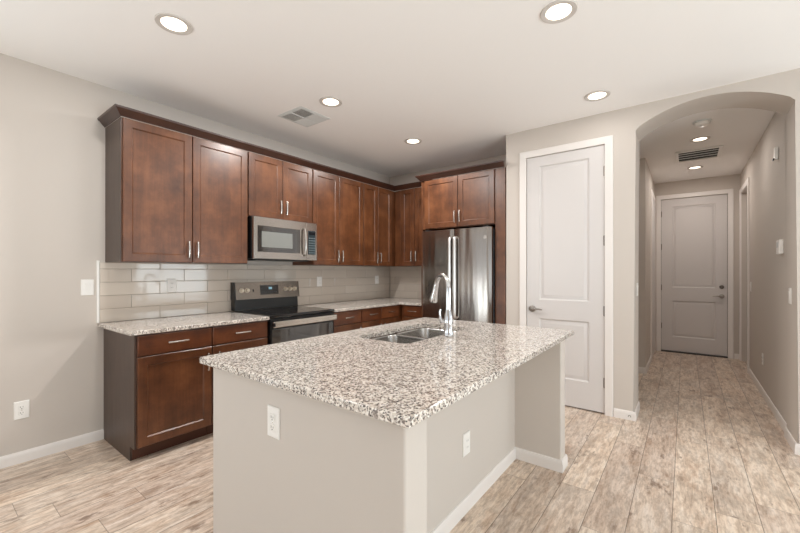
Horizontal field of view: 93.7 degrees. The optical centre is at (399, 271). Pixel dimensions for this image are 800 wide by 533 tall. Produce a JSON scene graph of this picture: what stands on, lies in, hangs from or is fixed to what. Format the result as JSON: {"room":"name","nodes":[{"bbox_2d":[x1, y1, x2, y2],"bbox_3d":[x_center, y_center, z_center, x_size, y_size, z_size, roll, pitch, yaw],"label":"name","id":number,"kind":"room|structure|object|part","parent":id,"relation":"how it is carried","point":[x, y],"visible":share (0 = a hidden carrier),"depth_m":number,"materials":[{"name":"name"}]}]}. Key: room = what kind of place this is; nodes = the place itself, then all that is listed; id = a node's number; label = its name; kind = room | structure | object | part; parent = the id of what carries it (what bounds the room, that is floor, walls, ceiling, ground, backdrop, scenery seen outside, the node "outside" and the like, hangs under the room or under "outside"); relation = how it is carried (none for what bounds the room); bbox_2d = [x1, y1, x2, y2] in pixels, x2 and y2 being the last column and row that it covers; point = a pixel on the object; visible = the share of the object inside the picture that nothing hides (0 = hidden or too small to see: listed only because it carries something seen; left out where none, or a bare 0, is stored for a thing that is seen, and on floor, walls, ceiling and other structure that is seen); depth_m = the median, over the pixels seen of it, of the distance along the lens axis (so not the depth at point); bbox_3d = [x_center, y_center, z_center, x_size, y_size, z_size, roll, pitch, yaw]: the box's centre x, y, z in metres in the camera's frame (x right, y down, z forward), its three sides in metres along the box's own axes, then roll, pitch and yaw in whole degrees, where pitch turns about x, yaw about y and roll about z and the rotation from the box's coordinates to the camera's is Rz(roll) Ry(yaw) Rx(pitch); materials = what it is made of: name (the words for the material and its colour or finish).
{"room":"kitchen","nodes":[
{"label":"kitchen","id":0,"kind":"room"},
{"bbox_2d":[0,53,389,456],"bbox_3d":[-2.666,-0.070,2.612,0.120,2.777,8.365,0,0,37],"label":"wall","id":1,"kind":"structure","parent":0,"point":[52,137],"depth_m":2.71,"materials":[{"name":"beige paint"}]},
{"bbox_2d":[13,400,29,420],"bbox_3d":[-2.607,0.956,2.582,0.008,0.122,0.078,0,0,37],"label":"wall outlet","id":2,"kind":"object","parent":1,"relation":"attached to","point":[21,409],"visible":1,"depth_m":2.58,"materials":[{"name":"white plastic"}]},
{"bbox_2d":[0,429,103,468],"bbox_3d":[-2.792,1.279,2.336,0.013,0.078,1.532,0,0,37],"label":"baseboard","id":3,"kind":"structure","parent":1,"relation":"attached to","point":[12,459],"depth_m":2.69,"materials":[{"name":"white paint"}]},
{"bbox_2d":[81,279,93,295],"bbox_3d":[-2.389,0.124,2.866,0.011,0.122,0.078,0,0,37],"label":"light switch","id":4,"kind":"object","parent":1,"relation":"attached to","point":[87,285],"visible":1,"depth_m":2.86,"materials":[{"name":"white plastic"}]},
{"bbox_2d":[105,117,247,263],"bbox_3d":[-1.863,-0.600,3.232,0.403,1.060,0.996,0,0,37],"label":"upper cabinet","id":5,"kind":"object","parent":1,"relation":"attached to","point":[171,196],"visible":1,"depth_m":3.01,"materials":[{"name":"brown wood"}]},
{"bbox_3d":[-2.185,-0.600,2.854,0.349,1.060,0.005,0,0,37],"label":"panel","id":6,"kind":"part","parent":5,"relation":"part of","materials":[{"name":"brown wood"}]},
{"bbox_3d":[-1.888,-0.601,2.942,0.019,1.054,0.484,0,0,37],"label":"door","id":7,"kind":"part","parent":5,"relation":"part of","materials":[{"name":"brown wood"}]},
{"bbox_3d":[-1.739,-0.179,3.092,0.035,0.137,0.013,0,0,37],"label":"handle","id":8,"kind":"part","parent":5,"relation":"part of","materials":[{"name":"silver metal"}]},
{"bbox_3d":[-1.589,-0.601,3.335,0.019,1.054,0.492,0,0,37],"label":"door","id":9,"kind":"part","parent":5,"relation":"part of","materials":[{"name":"brown wood"}]},
{"bbox_2d":[97,104,431,190],"bbox_3d":[-0.957,-1.162,3.908,0.659,0.060,3.367,0,0,44],"label":"crown molding","id":10,"kind":"structure","parent":5,"relation":"attached to","point":[116,111],"depth_m":3.33,"materials":[{"name":"brown wood"}]},
{"bbox_2d":[96,260,420,322],"bbox_3d":[-0.851,0.160,4.049,1.024,0.488,3.638,0,0,37],"label":"tile backsplash","id":11,"kind":"structure","parent":1,"relation":"attached to","point":[124,291],"depth_m":3.60,"materials":[{"name":"beige tile"}]},
{"bbox_3d":[-2.351,0.160,2.917,0.010,0.488,0.018,0,0,37],"label":"edge trim","id":12,"kind":"part","parent":11,"relation":"part of","materials":[{"name":"white plastic"}]},
{"bbox_2d":[167,279,176,292],"bbox_3d":[-2.026,0.128,3.328,0.008,0.122,0.078,0,0,37],"label":"wall outlet","id":13,"kind":"object","parent":11,"relation":"attached to","point":[171,283],"visible":1,"depth_m":3.33,"materials":[{"name":"white plastic"}]},
{"bbox_2d":[317,277,321,285],"bbox_3d":[-1.002,0.128,4.671,0.008,0.122,0.078,0,0,37],"label":"wall outlet","id":14,"kind":"object","parent":11,"relation":"attached to","point":[319,279],"visible":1,"depth_m":4.67,"materials":[{"name":"white plastic"}]},
{"bbox_2d":[375,276,378,283],"bbox_3d":[-0.339,0.126,5.542,0.008,0.122,0.078,0,0,37],"label":"wall outlet","id":15,"kind":"object","parent":11,"relation":"attached to","point":[376,277],"visible":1,"depth_m":5.54,"materials":[{"name":"white plastic"}]},
{"bbox_2d":[248,152,311,222],"bbox_3d":[-1.327,-0.827,3.936,0.403,0.606,0.767,0,0,37],"label":"upper cabinet","id":16,"kind":"object","parent":1,"relation":"attached to","point":[277,189],"visible":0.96,"depth_m":3.79,"materials":[{"name":"brown wood"}]},
{"bbox_3d":[-1.319,-0.828,3.689,0.019,0.600,0.374,0,0,37],"label":"door","id":17,"kind":"part","parent":16,"relation":"part of","materials":[{"name":"brown wood"}]},
{"bbox_2d":[248,216,316,261],"bbox_3d":[-1.286,-0.313,3.910,0.476,0.414,0.755,0,0,37],"label":"microwave","id":18,"kind":"object","parent":16,"relation":"attached to","point":[269,239],"visible":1,"depth_m":3.74,"materials":[{"name":"silver metal"}]},
{"bbox_3d":[-0.997,-0.309,3.942,0.056,0.307,0.025,0,0,37],"label":"handle","id":19,"kind":"part","parent":18,"relation":"part of","materials":[{"name":"silver metal"}]},
{"bbox_3d":[-0.963,-0.318,4.048,0.031,0.400,0.143,0,0,37],"label":"control panel","id":20,"kind":"part","parent":18,"relation":"part of","materials":[{"name":"silver metal"}]},
{"bbox_3d":[-1.087,-0.828,3.993,0.019,0.600,0.379,0,0,37],"label":"door","id":21,"kind":"part","parent":16,"relation":"part of","materials":[{"name":"brown wood"}]},
{"bbox_2d":[293,169,362,265],"bbox_3d":[-0.846,-0.600,4.568,0.403,1.060,0.813,0,0,37],"label":"upper cabinet","id":22,"kind":"object","parent":1,"relation":"attached to","point":[337,202],"visible":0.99,"depth_m":4.43,"materials":[{"name":"brown wood"}]},
{"bbox_3d":[-0.847,-0.601,4.308,0.019,1.054,0.390,0,0,37],"label":"door","id":23,"kind":"part","parent":22,"relation":"part of","materials":[{"name":"brown wood"}]},
{"bbox_3d":[-0.601,-0.601,4.631,0.019,1.054,0.409,0,0,37],"label":"door","id":24,"kind":"part","parent":22,"relation":"part of","materials":[{"name":"brown wood"}]},
{"bbox_2d":[362,183,406,266],"bbox_3d":[-0.297,-0.600,5.289,0.403,1.060,0.991,0,0,37],"label":"upper cabinet","id":25,"kind":"object","parent":1,"relation":"attached to","point":[378,203],"visible":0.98,"depth_m":5.03,"materials":[{"name":"brown wood"}]},
{"bbox_3d":[-0.386,-0.601,4.913,0.019,1.054,0.277,0,0,37],"label":"door","id":26,"kind":"part","parent":25,"relation":"part of","materials":[{"name":"brown wood"}]},
{"bbox_3d":[-0.209,-0.601,5.146,0.019,1.054,0.295,0,0,37],"label":"door","id":27,"kind":"part","parent":25,"relation":"part of","materials":[{"name":"brown wood"}]},
{"bbox_2d":[0,0,799,183],"bbox_3d":[1.101,-1.489,1.646,7.283,0.060,11.392,0,0,37],"label":"ceiling","id":28,"kind":"structure","parent":0,"point":[457,77],"depth_m":2.59,"materials":[{"name":"white paint"}]},
{"bbox_2d":[154,13,192,34],"bbox_3d":[-1.333,-1.454,2.211,0.196,0.008,0.196,0,0,37],"label":"recessed light","id":29,"kind":"object","parent":28,"relation":"in","point":[172,23],"visible":1,"depth_m":2.20,"materials":[{"name":"grey plastic"}]},
{"bbox_2d":[278,106,329,126],"bbox_3d":[-0.907,-1.452,3.547,0.348,0.012,0.348,0,0,37],"label":"ceiling vent","id":30,"kind":"object","parent":28,"relation":"in","point":[300,115],"visible":1,"depth_m":3.53,"materials":[{"name":"silver metal"}]},
{"bbox_2d":[319,96,341,106],"bbox_3d":[-0.595,-1.454,3.225,0.196,0.008,0.196,0,0,37],"label":"recessed light","id":31,"kind":"object","parent":28,"relation":"in","point":[328,101],"visible":1,"depth_m":3.21,"materials":[{"name":"grey plastic"}]},
{"bbox_2d":[404,138,421,144],"bbox_3d":[0.147,-1.454,4.200,0.196,0.008,0.196,0,0,37],"label":"recessed light","id":32,"kind":"object","parent":28,"relation":"in","point":[412,141],"visible":1,"depth_m":4.20,"materials":[{"name":"grey plastic"}]},
{"bbox_2d":[540,0,577,23],"bbox_3d":[0.890,-1.454,2.105,0.196,0.008,0.196,0,0,37],"label":"recessed light","id":33,"kind":"object","parent":28,"relation":"in","point":[558,11],"visible":1,"depth_m":2.10,"materials":[{"name":"grey plastic"}]},
{"bbox_2d":[584,90,610,101],"bbox_3d":[1.636,-1.454,3.111,0.196,0.008,0.196,0,0,37],"label":"recessed light","id":34,"kind":"object","parent":28,"relation":"in","point":[597,95],"visible":1,"depth_m":3.10,"materials":[{"name":"grey plastic"}]},
{"bbox_2d":[687,166,702,169],"bbox_3d":[4.148,-1.454,5.271,0.184,0.008,0.184,0,0,37],"label":"recessed light","id":35,"kind":"object","parent":28,"relation":"in","point":[692,167],"visible":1,"depth_m":5.26,"materials":[{"name":"white plastic"}]},
{"bbox_2d":[675,145,723,162],"bbox_3d":[3.709,-1.449,4.667,0.455,0.018,0.520,0,0,37],"label":"ceiling vent","id":36,"kind":"object","parent":28,"relation":"in","point":[710,152],"visible":1,"depth_m":4.67,"materials":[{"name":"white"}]},
{"bbox_2d":[690,136,710,141],"bbox_3d":[3.309,-1.454,4.135,0.184,0.008,0.184,0,0,37],"label":"recessed light","id":37,"kind":"object","parent":28,"relation":"in","point":[702,138],"visible":1,"depth_m":4.13,"materials":[{"name":"grey plastic"}]},
{"bbox_2d":[692,118,711,126],"bbox_3d":[2.945,-1.436,3.652,0.152,0.044,0.152,0,0,37],"label":"smoke detector","id":38,"kind":"object","parent":28,"relation":"attached to","point":[703,122],"visible":1,"depth_m":3.62,"materials":[{"name":"white plastic"}]},
{"bbox_2d":[0,351,799,532],"bbox_3d":[1.101,1.348,1.646,7.283,0.060,11.392,0,0,37],"label":"floor","id":39,"kind":"structure","parent":0,"point":[704,451],"depth_m":2.37,"materials":[{"name":"brown wood"}]},
{"bbox_2d":[104,327,211,460],"bbox_3d":[-1.891,0.877,2.941,0.710,0.882,0.522,0,0,37],"label":"base cabinet","id":40,"kind":"object","parent":39,"relation":"on","point":[158,392],"visible":0.88,"depth_m":2.73,"materials":[{"name":"brown wood"}]},
{"bbox_3d":[-2.067,0.877,2.754,0.658,0.882,0.012,0,0,37],"label":"panel","id":41,"kind":"part","parent":40,"relation":"part of","materials":[{"name":"brown wood"}]},
{"bbox_3d":[-1.642,0.513,2.758,0.019,0.139,0.503,0,0,37],"label":"drawer","id":42,"kind":"part","parent":40,"relation":"part of","materials":[{"name":"brown wood"}]},
{"bbox_3d":[-1.642,0.901,2.758,0.019,0.617,0.503,0,0,37],"label":"door","id":43,"kind":"part","parent":40,"relation":"part of","materials":[{"name":"brown wood"}]},
{"bbox_3d":[-1.620,0.510,2.742,0.035,0.013,0.137,0,0,37],"label":"handle","id":44,"kind":"part","parent":40,"relation":"part of","materials":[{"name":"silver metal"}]},
{"bbox_2d":[98,312,268,335],"bbox_3d":[-1.760,0.419,3.130,0.689,0.030,1.058,0,0,37],"label":"countertop","id":45,"kind":"structure","parent":40,"relation":"on","point":[175,323],"depth_m":2.95,"materials":[{"name":"stone"}]},
{"bbox_2d":[206,320,266,434],"bbox_3d":[-1.583,0.877,3.346,0.710,0.882,0.494,0,0,37],"label":"base cabinet","id":46,"kind":"object","parent":39,"relation":"on","point":[231,337],"visible":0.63,"depth_m":3.12,"materials":[{"name":"brown wood"}]},
{"bbox_3d":[-1.337,0.513,3.159,0.019,0.139,0.487,0,0,37],"label":"drawer","id":47,"kind":"part","parent":46,"relation":"part of","materials":[{"name":"brown wood"}]},
{"bbox_3d":[-1.337,0.901,3.159,0.019,0.617,0.487,0,0,37],"label":"door","id":48,"kind":"part","parent":46,"relation":"part of","materials":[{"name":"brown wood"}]},
{"bbox_2d":[231,281,336,344],"bbox_3d":[-1.173,0.715,3.845,0.725,1.206,0.783,0,0,37],"label":"range","id":49,"kind":"object","parent":39,"relation":"on","point":[293,322],"visible":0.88,"depth_m":3.79,"materials":[{"name":"silver metal"}]},
{"bbox_3d":[-1.411,0.200,4.035,0.045,0.172,0.769,0,0,37],"label":"control panel","id":50,"kind":"part","parent":49,"relation":"part of","materials":[{"name":"silver metal"}]},
{"bbox_2d":[235,306,334,317],"bbox_3d":[-1.162,0.408,3.830,0.600,0.025,0.773,0,0,37],"label":"cooktop","id":51,"kind":"object","parent":49,"relation":"in","point":[271,311],"depth_m":3.77,"materials":[{"name":"black glass"}]},
{"bbox_3d":[-0.941,0.773,3.662,0.033,0.680,0.761,0,0,37],"label":"oven door","id":52,"kind":"part","parent":49,"relation":"part of","materials":[{"name":"black glass"}]},
{"bbox_3d":[-0.908,0.478,3.637,0.050,0.056,0.757,0,0,37],"label":"handle","id":53,"kind":"part","parent":49,"relation":"part of","materials":[{"name":"silver metal"}]},
{"bbox_2d":[334,309,361,332],"bbox_3d":[-0.824,0.877,4.343,0.710,0.882,0.434,0,0,37],"label":"base cabinet","id":54,"kind":"object","parent":39,"relation":"on","point":[349,320],"visible":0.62,"depth_m":4.14,"materials":[{"name":"brown wood"}]},
{"bbox_3d":[-0.578,0.513,4.155,0.019,0.139,0.426,0,0,37],"label":"drawer","id":55,"kind":"part","parent":54,"relation":"part of","materials":[{"name":"brown wood"}]},
{"bbox_3d":[-0.578,0.901,4.155,0.019,0.617,0.426,0,0,37],"label":"door","id":56,"kind":"part","parent":54,"relation":"part of","materials":[{"name":"brown wood"}]},
{"bbox_2d":[361,305,401,327],"bbox_3d":[-0.283,0.877,5.054,0.710,0.882,1.346,0,0,37],"label":"base cabinet","id":57,"kind":"object","parent":39,"relation":"on","point":[376,316],"visible":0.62,"depth_m":4.59,"materials":[{"name":"brown wood"}]},
{"bbox_2d":[298,297,420,311],"bbox_3d":[-0.291,0.419,4.782,1.023,0.030,1.790,0,0,37],"label":"countertop","id":58,"kind":"structure","parent":57,"relation":"on","point":[379,302],"depth_m":4.69,"materials":[{"name":"stone"}]},
{"bbox_3d":[-0.338,0.513,4.470,0.019,0.139,0.342,0,0,37],"label":"drawer","id":59,"kind":"part","parent":57,"relation":"part of","materials":[{"name":"brown wood"}]},
{"bbox_3d":[-0.338,0.901,4.470,0.019,0.617,0.342,0,0,37],"label":"door","id":60,"kind":"part","parent":57,"relation":"part of","materials":[{"name":"brown wood"}]},
{"bbox_3d":[-0.124,0.513,4.751,0.019,0.139,0.352,0,0,37],"label":"drawer","id":61,"kind":"part","parent":57,"relation":"part of","materials":[{"name":"brown wood"}]},
{"bbox_3d":[-0.124,0.901,4.751,0.019,0.617,0.352,0,0,37],"label":"door","id":62,"kind":"part","parent":57,"relation":"part of","materials":[{"name":"brown wood"}]},
{"bbox_2d":[213,327,567,532],"bbox_3d":[0.128,0.876,2.164,1.145,0.884,1.841,0,0,37],"label":"kitchen island","id":63,"kind":"object","parent":39,"relation":"on","point":[331,468],"visible":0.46,"depth_m":1.57,"materials":[{"name":"beige paint"}]},
{"bbox_2d":[267,405,279,439],"bbox_3d":[-0.501,0.596,1.479,0.078,0.122,0.008,0,0,37],"label":"wall outlet","id":64,"kind":"object","parent":63,"relation":"attached to","point":[273,413],"visible":1,"depth_m":1.47,"materials":[{"name":"white plastic"}]},
{"bbox_2d":[270,413,274,421],"bbox_3d":[-0.503,0.576,1.477,0.033,0.028,0.003,0,0,37],"label":"receptacle","id":65,"kind":"object","parent":64,"relation":"attached to","point":[272,415],"depth_m":1.47,"materials":[{"name":"white plastic"}]},
{"bbox_2d":[270,423,274,431],"bbox_3d":[-0.503,0.615,1.477,0.033,0.028,0.003,0,0,37],"label":"receptacle","id":66,"kind":"object","parent":64,"relation":"attached to","point":[272,425],"depth_m":1.47,"materials":[{"name":"white plastic"}]},
{"bbox_2d":[199,317,573,428],"bbox_3d":[0.121,0.419,2.162,1.224,0.030,1.927,0,0,37],"label":"island countertop","id":67,"kind":"structure","parent":63,"relation":"on","point":[404,385],"depth_m":1.66,"materials":[{"name":"stone"}]},
{"bbox_2d":[372,328,455,342],"bbox_3d":[0.109,0.531,2.494,0.400,0.186,0.760,0,0,37],"label":"sink","id":68,"kind":"object","parent":67,"relation":"in","point":[411,336],"visible":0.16,"depth_m":2.67,"materials":[{"name":"silver metal"}]},
{"bbox_3d":[-0.009,0.531,2.340,0.400,0.186,0.372,0,0,37],"label":"bowl","id":69,"kind":"part","parent":68,"relation":"part of","materials":[{"name":"silver metal"}]},
{"bbox_3d":[0.226,0.531,2.649,0.400,0.186,0.372,0,0,37],"label":"bowl","id":70,"kind":"part","parent":68,"relation":"part of","materials":[{"name":"silver metal"}]},
{"bbox_2d":[429,273,453,336],"bbox_3d":[0.252,0.208,2.416,0.088,0.392,0.266,0,0,-24],"label":"kitchen faucet","id":71,"kind":"object","parent":67,"relation":"on","point":[447,322],"visible":1,"depth_m":2.32,"materials":[{"name":"silver metal"}]},
{"bbox_3d":[0.271,0.285,2.331,0.060,0.101,0.033,0,0,4],"label":"lever","id":72,"kind":"part","parent":71,"relation":"part of","materials":[{"name":"silver metal"}]},
{"bbox_3d":[0.271,0.136,2.404,0.033,0.247,0.194,0,0,-21],"label":"spout","id":73,"kind":"part","parent":71,"relation":"part of","materials":[{"name":"silver metal"}]},
{"bbox_2d":[463,430,469,456],"bbox_3d":[0.368,0.948,2.060,0.008,0.122,0.078,0,0,37],"label":"wall outlet","id":74,"kind":"object","parent":63,"relation":"attached to","point":[466,437],"visible":1,"depth_m":2.05,"materials":[{"name":"white plastic"}]},
{"bbox_2d":[466,437,468,450],"bbox_3d":[0.370,0.948,2.059,0.003,0.066,0.033,0,0,37],"label":"receptacle","id":75,"kind":"object","parent":74,"relation":"attached to","point":[467,438],"depth_m":2.06,"materials":[{"name":"white plastic"}]},
{"bbox_3d":[0.165,1.279,2.212,1.145,0.078,1.719,0,0,37],"label":"baseboard","id":76,"kind":"part","parent":63,"relation":"part of","materials":[{"name":"white paint"}]},
{"bbox_2d":[402,305,420,320],"bbox_3d":[0.323,0.877,5.031,0.347,0.882,0.648,0,0,37],"label":"base cabinet","id":77,"kind":"object","parent":39,"relation":"on","point":[409,312],"visible":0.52,"depth_m":4.81,"materials":[{"name":"brown wood"}]},
{"bbox_3d":[0.171,0.901,4.796,0.300,0.617,0.019,0,0,37],"label":"door","id":78,"kind":"part","parent":77,"relation":"part of","materials":[{"name":"brown wood"}]},
{"bbox_2d":[421,182,426,317],"bbox_3d":[0.470,0.102,4.918,0.018,2.432,0.651,0,0,37],"label":"panel","id":79,"kind":"object","parent":39,"relation":"on","point":[422,230],"visible":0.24,"depth_m":4.66,"materials":[{"name":"brown wood"}]},
{"bbox_2d":[423,226,494,322],"bbox_3d":[0.811,0.412,4.545,0.897,1.812,0.776,0,0,37],"label":"refrigerator","id":80,"kind":"object","parent":39,"relation":"on","point":[466,256],"visible":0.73,"depth_m":4.23,"materials":[{"name":"grey metal"}]},
{"bbox_3d":[0.460,0.050,4.456,0.446,1.065,0.070,0,0,37],"label":"door","id":81,"kind":"part","parent":80,"relation":"part of","materials":[{"name":"silver metal"}]},
{"bbox_3d":[0.573,0.073,4.298,0.036,0.947,0.066,0,0,37],"label":"handle","id":82,"kind":"part","parent":80,"relation":"part of","materials":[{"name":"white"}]},
{"bbox_3d":[0.624,0.073,4.259,0.036,0.947,0.066,0,0,37],"label":"handle","id":83,"kind":"part","parent":80,"relation":"part of","materials":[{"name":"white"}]},
{"bbox_3d":[0.819,0.050,4.182,0.446,1.065,0.070,0,0,37],"label":"door","id":84,"kind":"part","parent":80,"relation":"part of","materials":[{"name":"silver metal"}]},
{"bbox_2d":[495,167,505,323],"bbox_3d":[1.278,0.102,4.304,0.112,2.432,0.649,0,0,37],"label":"panel","id":85,"kind":"object","parent":39,"relation":"on","point":[500,173],"visible":0.24,"depth_m":4.04,"materials":[{"name":"brown wood"}]},
{"bbox_2d":[390,155,505,298],"bbox_3d":[0.767,-0.070,5.179,2.230,2.777,0.120,0,0,37],"label":"wall","id":86,"kind":"structure","parent":0,"point":[410,177],"depth_m":5.29,"materials":[{"name":"beige paint"}]},
{"bbox_2d":[395,187,420,266],"bbox_3d":[0.279,-0.600,5.226,0.656,1.060,0.395,0,0,37],"label":"upper cabinet","id":87,"kind":"object","parent":86,"relation":"attached to","point":[408,201],"visible":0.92,"depth_m":5.16,"materials":[{"name":"brown wood"}]},
{"bbox_3d":[0.106,-0.601,5.167,0.230,1.054,0.019,0,0,37],"label":"door","id":88,"kind":"part","parent":87,"relation":"part of","materials":[{"name":"brown wood"}]},
{"bbox_3d":[0.324,-0.601,5.001,0.305,1.054,0.019,0,0,37],"label":"door","id":89,"kind":"part","parent":87,"relation":"part of","materials":[{"name":"brown wood"}]},
{"bbox_2d":[423,169,494,230],"bbox_3d":[0.840,-0.814,4.606,0.945,0.600,0.702,0,0,37],"label":"upper cabinet","id":90,"kind":"object","parent":86,"relation":"attached to","point":[465,200],"visible":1,"depth_m":4.32,"materials":[{"name":"brown wood"}]},
{"bbox_3d":[0.489,-0.816,4.489,0.456,0.588,0.019,0,0,37],"label":"door","id":91,"kind":"part","parent":90,"relation":"part of","materials":[{"name":"brown wood"}]},
{"bbox_2d":[415,160,504,181],"bbox_3d":[0.727,-1.146,4.423,1.131,0.060,0.302,0,0,37],"label":"crown molding","id":92,"kind":"structure","parent":90,"relation":"attached to","point":[496,164],"depth_m":4.27,"materials":[{"name":"brown wood"}]},
{"bbox_3d":[0.852,-0.816,4.213,0.443,0.588,0.019,0,0,37],"label":"door","id":93,"kind":"part","parent":90,"relation":"part of","materials":[{"name":"brown wood"}]},
{"bbox_2d":[638,158,654,367],"bbox_3d":[3.693,-0.070,5.623,0.120,2.777,1.922,0,0,37],"label":"wall","id":94,"kind":"structure","parent":0,"point":[646,183],"depth_m":4.86,"materials":[{"name":"beige paint"}]},
{"bbox_2d":[638,356,651,373],"bbox_3d":[3.069,1.279,5.429,0.903,0.078,0.883,0,0,37],"label":"baseboard","id":95,"kind":"structure","parent":94,"relation":"attached to","point":[643,370],"depth_m":4.85,"materials":[{"name":"white paint"}]},
{"bbox_2d":[652,197,654,356],"bbox_3d":[3.951,0.087,5.853,0.011,2.438,0.680,0,0,37],"label":"door","id":96,"kind":"structure","parent":94,"relation":"in","point":[653,201],"depth_m":5.86,"materials":[{"name":"white paint"}]},
{"bbox_2d":[651,189,655,356],"bbox_3d":[3.954,0.054,5.851,0.020,2.528,0.836,0,0,37],"label":"trim","id":97,"kind":"structure","parent":94,"relation":"attached to","point":[652,193],"depth_m":5.60,"materials":[{"name":"white paint"}]},
{"bbox_2d":[506,68,799,443],"bbox_3d":[2.209,-0.070,3.422,2.433,2.777,0.358,0,0,37],"label":"wall","id":98,"kind":"structure","parent":0,"point":[778,92],"depth_m":3.34,"materials":[{"name":"beige paint"}]},
{"bbox_2d":[527,145,604,412],"bbox_3d":[1.597,0.071,3.656,0.723,2.470,0.092,0,0,37],"label":"door","id":99,"kind":"structure","parent":98,"relation":"in","point":[566,190],"depth_m":3.62,"materials":[{"name":"white paint"}]},
{"bbox_3d":[1.373,0.383,3.803,0.144,0.066,0.056,0,0,37],"label":"handle","id":100,"kind":"part","parent":99,"relation":"part of","materials":[{"name":"silver metal"}]},
{"bbox_3d":[1.601,-0.390,3.673,0.462,1.355,0.014,0,0,37],"label":"panel moulding","id":101,"kind":"part","parent":99,"relation":"part of","materials":[{"name":"white paint"}]},
{"bbox_3d":[1.601,0.763,3.673,0.462,0.574,0.014,0,0,37],"label":"panel moulding","id":102,"kind":"part","parent":99,"relation":"part of","materials":[{"name":"white paint"}]},
{"bbox_2d":[520,135,612,416],"bbox_3d":[1.590,0.041,3.656,0.857,2.554,0.020,0,0,37],"label":"trim","id":103,"kind":"structure","parent":98,"relation":"attached to","point":[607,140],"depth_m":3.42,"materials":[{"name":"white paint"}]},
{"bbox_2d":[614,401,639,420],"bbox_3d":[2.110,1.279,3.482,0.173,0.078,0.359,0,0,37],"label":"baseboard","id":104,"kind":"structure","parent":98,"relation":"attached to","point":[618,413],"depth_m":3.35,"materials":[{"name":"white paint"}]},
{"bbox_2d":[788,288,791,303],"bbox_3d":[2.978,0.188,2.866,0.011,0.122,0.078,0,0,37],"label":"light switch","id":105,"kind":"object","parent":98,"relation":"attached to","point":[789,289],"visible":1,"depth_m":2.84,"materials":[{"name":"white plastic"}]},
{"bbox_2d":[655,174,740,353],"bbox_3d":[4.356,-0.070,6.251,1.955,2.777,0.120,0,0,37],"label":"wall","id":106,"kind":"structure","parent":0,"point":[728,181],"depth_m":5.69,"materials":[{"name":"beige paint"}]},
{"bbox_2d":[661,194,726,355],"bbox_3d":[4.654,0.060,5.961,0.836,2.476,0.092,0,0,37],"label":"door","id":107,"kind":"structure","parent":106,"relation":"in","point":[693,229],"depth_m":5.96,"materials":[{"name":"white paint"}]},
{"bbox_3d":[4.671,-0.397,5.968,0.545,1.320,0.014,0,0,37],"label":"panel moulding","id":108,"kind":"part","parent":107,"relation":"part of","materials":[{"name":"white paint"}]},
{"bbox_3d":[4.671,0.773,5.968,0.545,0.590,0.014,0,0,37],"label":"panel moulding","id":109,"kind":"part","parent":107,"relation":"part of","materials":[{"name":"white paint"}]},
{"bbox_2d":[661,350,727,357],"bbox_3d":[4.663,1.311,5.966,0.835,0.014,0.080,0,0,37],"label":"trim","id":110,"kind":"structure","parent":106,"relation":"attached to","point":[661,350],"depth_m":5.94,"materials":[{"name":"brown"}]},
{"bbox_2d":[656,188,733,358],"bbox_3d":[4.645,0.034,5.942,0.971,2.568,0.020,0,0,37],"label":"trim","id":111,"kind":"structure","parent":106,"relation":"attached to","point":[730,192],"depth_m":5.72,"materials":[{"name":"white paint"}]},
{"bbox_2d":[727,194,727,355],"bbox_3d":[4.694,0.068,6.006,0.835,2.500,0.020,0,0,37],"label":"trim","id":112,"kind":"structure","parent":106,"relation":"attached to","point":[727,194],"depth_m":5.75,"materials":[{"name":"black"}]},
{"bbox_2d":[741,112,786,422],"bbox_3d":[4.178,-0.070,4.305,0.120,2.777,3.432,0,0,37],"label":"wall","id":113,"kind":"structure","parent":0,"point":[767,176],"depth_m":3.77,"materials":[{"name":"beige paint"}]},
{"bbox_2d":[739,177,749,372],"bbox_3d":[4.770,0.054,5.198,0.020,2.528,0.926,0,0,37],"label":"trim","id":114,"kind":"structure","parent":113,"relation":"attached to","point":[747,182],"depth_m":4.84,"materials":[{"name":"white paint"}]},
{"bbox_2d":[748,368,799,454],"bbox_3d":[3.770,1.279,3.680,0.287,0.078,2.686,0,0,37],"label":"baseboard","id":115,"kind":"structure","parent":113,"relation":"attached to","point":[777,415],"depth_m":3.29,"materials":[{"name":"white paint"}]},
{"bbox_2d":[772,147,777,160],"bbox_3d":[3.342,-1.044,3.338,0.035,0.117,0.044,0,0,37],"label":"wall sensor","id":116,"kind":"object","parent":113,"relation":"attached to","point":[775,148],"visible":1,"depth_m":3.32,"materials":[{"name":"white plastic"}]},
{"bbox_2d":[776,239,783,253],"bbox_3d":[3.235,-0.207,3.193,0.030,0.120,0.124,0,0,37],"label":"thermostat","id":117,"kind":"object","parent":113,"relation":"attached to","point":[779,243],"visible":1,"depth_m":3.15,"materials":[{"name":"white plastic"}]}
]}

